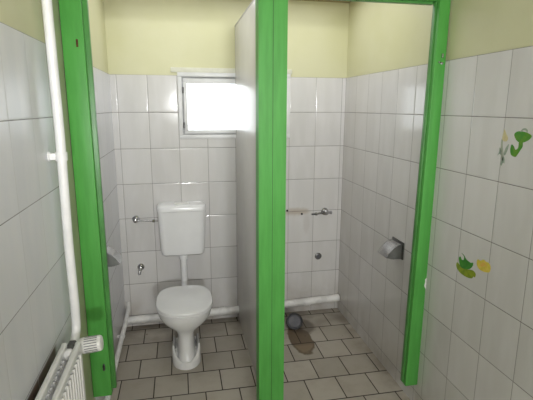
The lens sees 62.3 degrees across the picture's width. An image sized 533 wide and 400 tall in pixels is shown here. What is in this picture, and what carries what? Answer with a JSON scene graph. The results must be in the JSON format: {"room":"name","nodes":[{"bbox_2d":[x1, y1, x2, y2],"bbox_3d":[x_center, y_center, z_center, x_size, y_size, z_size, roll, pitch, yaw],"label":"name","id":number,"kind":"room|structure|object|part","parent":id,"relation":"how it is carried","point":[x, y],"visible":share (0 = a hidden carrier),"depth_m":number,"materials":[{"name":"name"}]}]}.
{"room":"public restroom","nodes":[
{"label":"public restroom","id":0,"kind":"room"},
{"bbox_2d":[0,0,125,399],"bbox_3d":[-0.507,0.469,0.026,0.100,2.470,6.857,-2,12,-11],"label":"wall","id":1,"kind":"structure","parent":0,"point":[35,312],"depth_m":1.43,"materials":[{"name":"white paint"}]},
{"bbox_2d":[41,0,80,340],"bbox_3d":[-0.746,-0.260,1.538,0.064,1.667,0.093,-2,12,-11],"label":"pipe","id":2,"kind":"object","parent":1,"relation":"attached to","point":[61,156],"visible":0.97,"depth_m":1.58,"materials":[{"name":"white metal"}]},
{"bbox_2d":[35,335,103,399],"bbox_3d":[-0.560,0.945,1.097,0.132,0.656,1.344,-2,12,-11],"label":"radiator","id":3,"kind":"object","parent":1,"relation":"attached to","point":[64,380],"visible":1,"depth_m":1.47,"materials":[{"name":"white metal"}]},
{"bbox_3d":[-0.601,0.957,1.042,0.019,0.656,1.251,-2,12,-11],"label":"rail","id":4,"kind":"part","parent":3,"relation":"part of","materials":[{"name":"white metal"}]},
{"bbox_3d":[-0.598,0.957,1.042,0.025,0.632,1.245,-2,12,-11],"label":"panel","id":5,"kind":"part","parent":3,"relation":"part of","materials":[{"name":"white metal"}]},
{"bbox_3d":[-0.555,0.955,1.051,0.019,0.656,1.251,-2,12,-11],"label":"rail","id":6,"kind":"part","parent":3,"relation":"part of","materials":[{"name":"white metal"}]},
{"bbox_3d":[-0.553,0.955,1.051,0.027,0.632,1.245,-2,12,-11],"label":"panel","id":7,"kind":"part","parent":3,"relation":"part of","materials":[{"name":"white metal"}]},
{"bbox_2d":[107,246,121,266],"bbox_3d":[-0.898,0.320,2.553,0.104,0.106,0.144,-2,12,-11],"label":"toilet roll holder","id":8,"kind":"object","parent":1,"relation":"attached to","point":[114,258],"visible":0.49,"depth_m":2.51,"materials":[{"name":"metal"}]},
{"bbox_2d":[104,302,130,399],"bbox_3d":[-0.959,1.025,2.860,0.049,0.212,1.278,-2,12,-11],"label":"pipe","id":9,"kind":"object","parent":1,"relation":"attached to","point":[121,336],"visible":0.66,"depth_m":2.97,"materials":[{"name":"white metal"}]},
{"bbox_2d":[103,0,348,326],"bbox_3d":[-0.263,-0.261,3.494,1.952,2.470,0.200,-2,12,-11],"label":"wall","id":10,"kind":"structure","parent":0,"point":[145,38],"depth_m":3.35,"materials":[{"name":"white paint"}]},
{"bbox_2d":[137,263,143,274],"bbox_3d":[-0.965,0.531,3.381,0.052,0.073,0.064,-2,12,-11],"label":"tap","id":11,"kind":"object","parent":10,"relation":"attached to","point":[140,266],"visible":1,"depth_m":3.38,"materials":[{"name":"silver metal"}]},
{"bbox_2d":[132,216,157,222],"bbox_3d":[-0.908,0.147,3.314,0.202,0.054,0.060,-2,12,-11],"label":"angle valve","id":12,"kind":"object","parent":10,"relation":"attached to","point":[135,219],"visible":0.98,"depth_m":3.31,"materials":[{"name":"silver metal"}]},
{"bbox_2d":[157,201,205,285],"bbox_3d":[-0.634,0.354,3.350,0.357,0.683,0.173,-2,12,-11],"label":"toilet cistern","id":13,"kind":"object","parent":10,"relation":"attached to","point":[182,223],"visible":0.88,"depth_m":3.27,"materials":[{"name":"white plastic"}]},
{"bbox_3d":[-0.636,0.049,3.300,0.357,0.053,0.145,-2,12,-11],"label":"lid","id":14,"kind":"part","parent":13,"relation":"part of","materials":[{"name":"white plastic"}]},
{"bbox_3d":[-0.636,0.245,3.342,0.351,0.349,0.142,-2,12,-11],"label":"tank","id":15,"kind":"part","parent":13,"relation":"part of","materials":[{"name":"white plastic"}]},
{"bbox_2d":[170,67,291,138],"bbox_3d":[-0.254,-0.725,3.326,0.899,0.512,0.076,-2,12,-11],"label":"window","id":16,"kind":"structure","parent":10,"relation":"in","point":[185,75],"depth_m":3.24,"materials":[{"name":"white paint"}]},
{"bbox_3d":[-0.237,-0.707,3.329,0.762,0.400,0.046,-2,12,-11],"label":"sash","id":17,"kind":"part","parent":16,"relation":"part of","materials":[{"name":"glass"}]},
{"bbox_3d":[-0.248,-0.953,3.250,0.899,0.034,0.015,-2,12,-11],"label":"casing","id":18,"kind":"part","parent":16,"relation":"part of","materials":[{"name":"paint"}]},
{"bbox_2d":[127,294,339,324],"bbox_3d":[-0.239,0.905,3.604,1.746,0.143,0.068,-2,12,-11],"label":"pipe","id":19,"kind":"object","parent":10,"relation":"on","point":[307,301],"visible":0.54,"depth_m":3.58,"materials":[{"name":"white plastic"}]},
{"bbox_2d":[219,307,225,315],"bbox_3d":[-0.358,0.903,3.580,0.053,0.070,0.068,-2,12,-11],"label":"pipe","id":20,"kind":"object","parent":19,"relation":"attached to","point":[222,310],"depth_m":3.55,"materials":[{"name":"white plastic"}]},
{"bbox_2d":[315,253,321,258],"bbox_3d":[0.432,0.469,3.679,0.058,0.057,0.010,-2,12,-11],"label":"outlet","id":21,"kind":"object","parent":10,"relation":"attached to","point":[317,255],"visible":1,"depth_m":3.67,"materials":[{"name":"metal"}]},
{"bbox_2d":[312,208,331,214],"bbox_3d":[0.452,0.100,3.579,0.171,0.060,0.060,-2,12,-11],"label":"valve","id":22,"kind":"object","parent":10,"relation":"attached to","point":[324,211],"visible":1,"depth_m":3.58,"materials":[{"name":"silver metal"}]},
{"bbox_2d":[110,308,409,399],"bbox_3d":[0.399,1.691,0.467,1.952,0.100,6.857,-2,12,-11],"label":"floor","id":23,"kind":"structure","parent":0,"point":[325,358],"depth_m":2.96,"materials":[{"name":"tile"}]},
{"bbox_2d":[156,285,212,369],"bbox_3d":[-0.566,0.863,3.076,0.376,0.441,0.584,-2,12,-11],"label":"toilet","id":24,"kind":"object","parent":23,"relation":"on","point":[183,309],"visible":1,"depth_m":2.92,"materials":[{"name":"white ceramic"}]},
{"bbox_3d":[-0.555,0.694,2.985,0.372,0.016,0.468,-2,12,-11],"label":"seat","id":25,"kind":"part","parent":24,"relation":"part of","materials":[{"name":"white plastic"}]},
{"bbox_3d":[-0.555,0.672,2.979,0.376,0.028,0.471,-2,12,-11],"label":"lid","id":26,"kind":"part","parent":24,"relation":"part of","materials":[{"name":"white plastic"}]},
{"bbox_3d":[-0.563,0.888,3.067,0.360,0.397,0.533,-2,12,-11],"label":"bowl","id":27,"kind":"part","parent":24,"relation":"part of","materials":[{"name":"white ceramic"}]},
{"bbox_2d":[234,0,255,375],"bbox_3d":[-0.100,-0.021,2.833,0.034,2.274,1.227,-2,12,-11],"label":"wall","id":28,"kind":"structure","parent":23,"relation":"on","point":[245,53],"depth_m":2.91,"materials":[{"name":"grey laminate"}]},
{"bbox_2d":[286,313,302,329],"bbox_3d":[0.216,0.963,3.502,0.130,0.148,0.144,-2,12,-11],"label":"stub","id":29,"kind":"object","parent":23,"relation":"on","point":[294,321],"visible":1,"depth_m":3.46,"materials":[{"name":"grey rubber"}]},
{"bbox_2d":[300,0,351,2],"bbox_3d":[0.404,-0.824,-0.062,1.952,0.100,6.857,-2,12,-11],"label":"ceiling","id":30,"kind":"structure","parent":0,"point":[300,0],"depth_m":3.27,"materials":[{"name":"beige paint"}]},
{"bbox_2d":[337,0,532,399],"bbox_3d":[1.310,0.398,0.379,0.100,2.470,6.857,-2,12,-11],"label":"wall","id":31,"kind":"structure","parent":0,"point":[477,335],"depth_m":2.15,"materials":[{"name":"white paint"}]},
{"bbox_2d":[58,0,450,399],"bbox_3d":[0.004,0.113,2.188,1.753,2.278,0.109,-2,12,-10],"label":"door frame","id":32,"kind":"structure","parent":31,"relation":"attached to","point":[271,16],"depth_m":2.11,"materials":[{"name":"green paint"}]},
{"bbox_3d":[-0.811,-0.002,1.995,0.087,1.978,0.045,-2,12,-11],"label":"post","id":33,"kind":"part","parent":32,"relation":"part of","materials":[{"name":"green paint"}]},
{"bbox_3d":[0.020,0.110,2.204,0.134,2.278,0.080,-2,12,-11],"label":"post","id":34,"kind":"part","parent":32,"relation":"part of","materials":[{"name":"green paint"}]},
{"bbox_3d":[0.832,0.017,2.313,0.074,2.138,0.056,-2,12,-11],"label":"post","id":35,"kind":"part","parent":32,"relation":"part of","materials":[{"name":"green paint"}]},
{"bbox_2d":[378,237,403,259],"bbox_3d":[0.755,0.296,2.686,0.104,0.106,0.144,-2,12,-11],"label":"toilet roll holder","id":36,"kind":"object","parent":31,"relation":"attached to","point":[393,248],"visible":1,"depth_m":2.64,"materials":[{"name":"metal"}]},
{"bbox_3d":[0.802,0.294,2.695,0.008,0.106,0.144,-2,12,-11],"label":"plate","id":37,"kind":"part","parent":36,"relation":"part of","materials":[{"name":"metal"}]},
{"bbox_2d":[456,254,475,277],"bbox_3d":[0.930,0.308,2.055,0.001,0.101,0.145,-2,12,-11],"label":"sticker","id":38,"kind":"object","parent":31,"relation":"attached to","point":[464,265],"visible":1,"depth_m":2.06,"materials":[{"name":"green paper"}]},
{"bbox_2d":[477,259,490,272],"bbox_3d":[0.953,0.288,1.935,0.001,0.054,0.091,-2,12,-11],"label":"sticker","id":39,"kind":"object","parent":31,"relation":"attached to","point":[484,266],"visible":1,"depth_m":1.93,"materials":[{"name":"yellow paper"}]},
{"bbox_2d":[498,130,508,165],"bbox_3d":[0.962,-0.212,1.790,0.001,0.146,0.059,-2,12,-11],"label":"sticker","id":40,"kind":"object","parent":31,"relation":"attached to","point":[504,137],"visible":1,"depth_m":1.79,"materials":[{"name":"white paper"}]},
{"bbox_2d":[510,128,531,156],"bbox_3d":[0.979,-0.220,1.698,0.001,0.114,0.101,-2,12,-11],"label":"sticker","id":41,"kind":"object","parent":31,"relation":"attached to","point":[520,136],"visible":1,"depth_m":1.70,"materials":[{"name":"green paper"}]}
]}

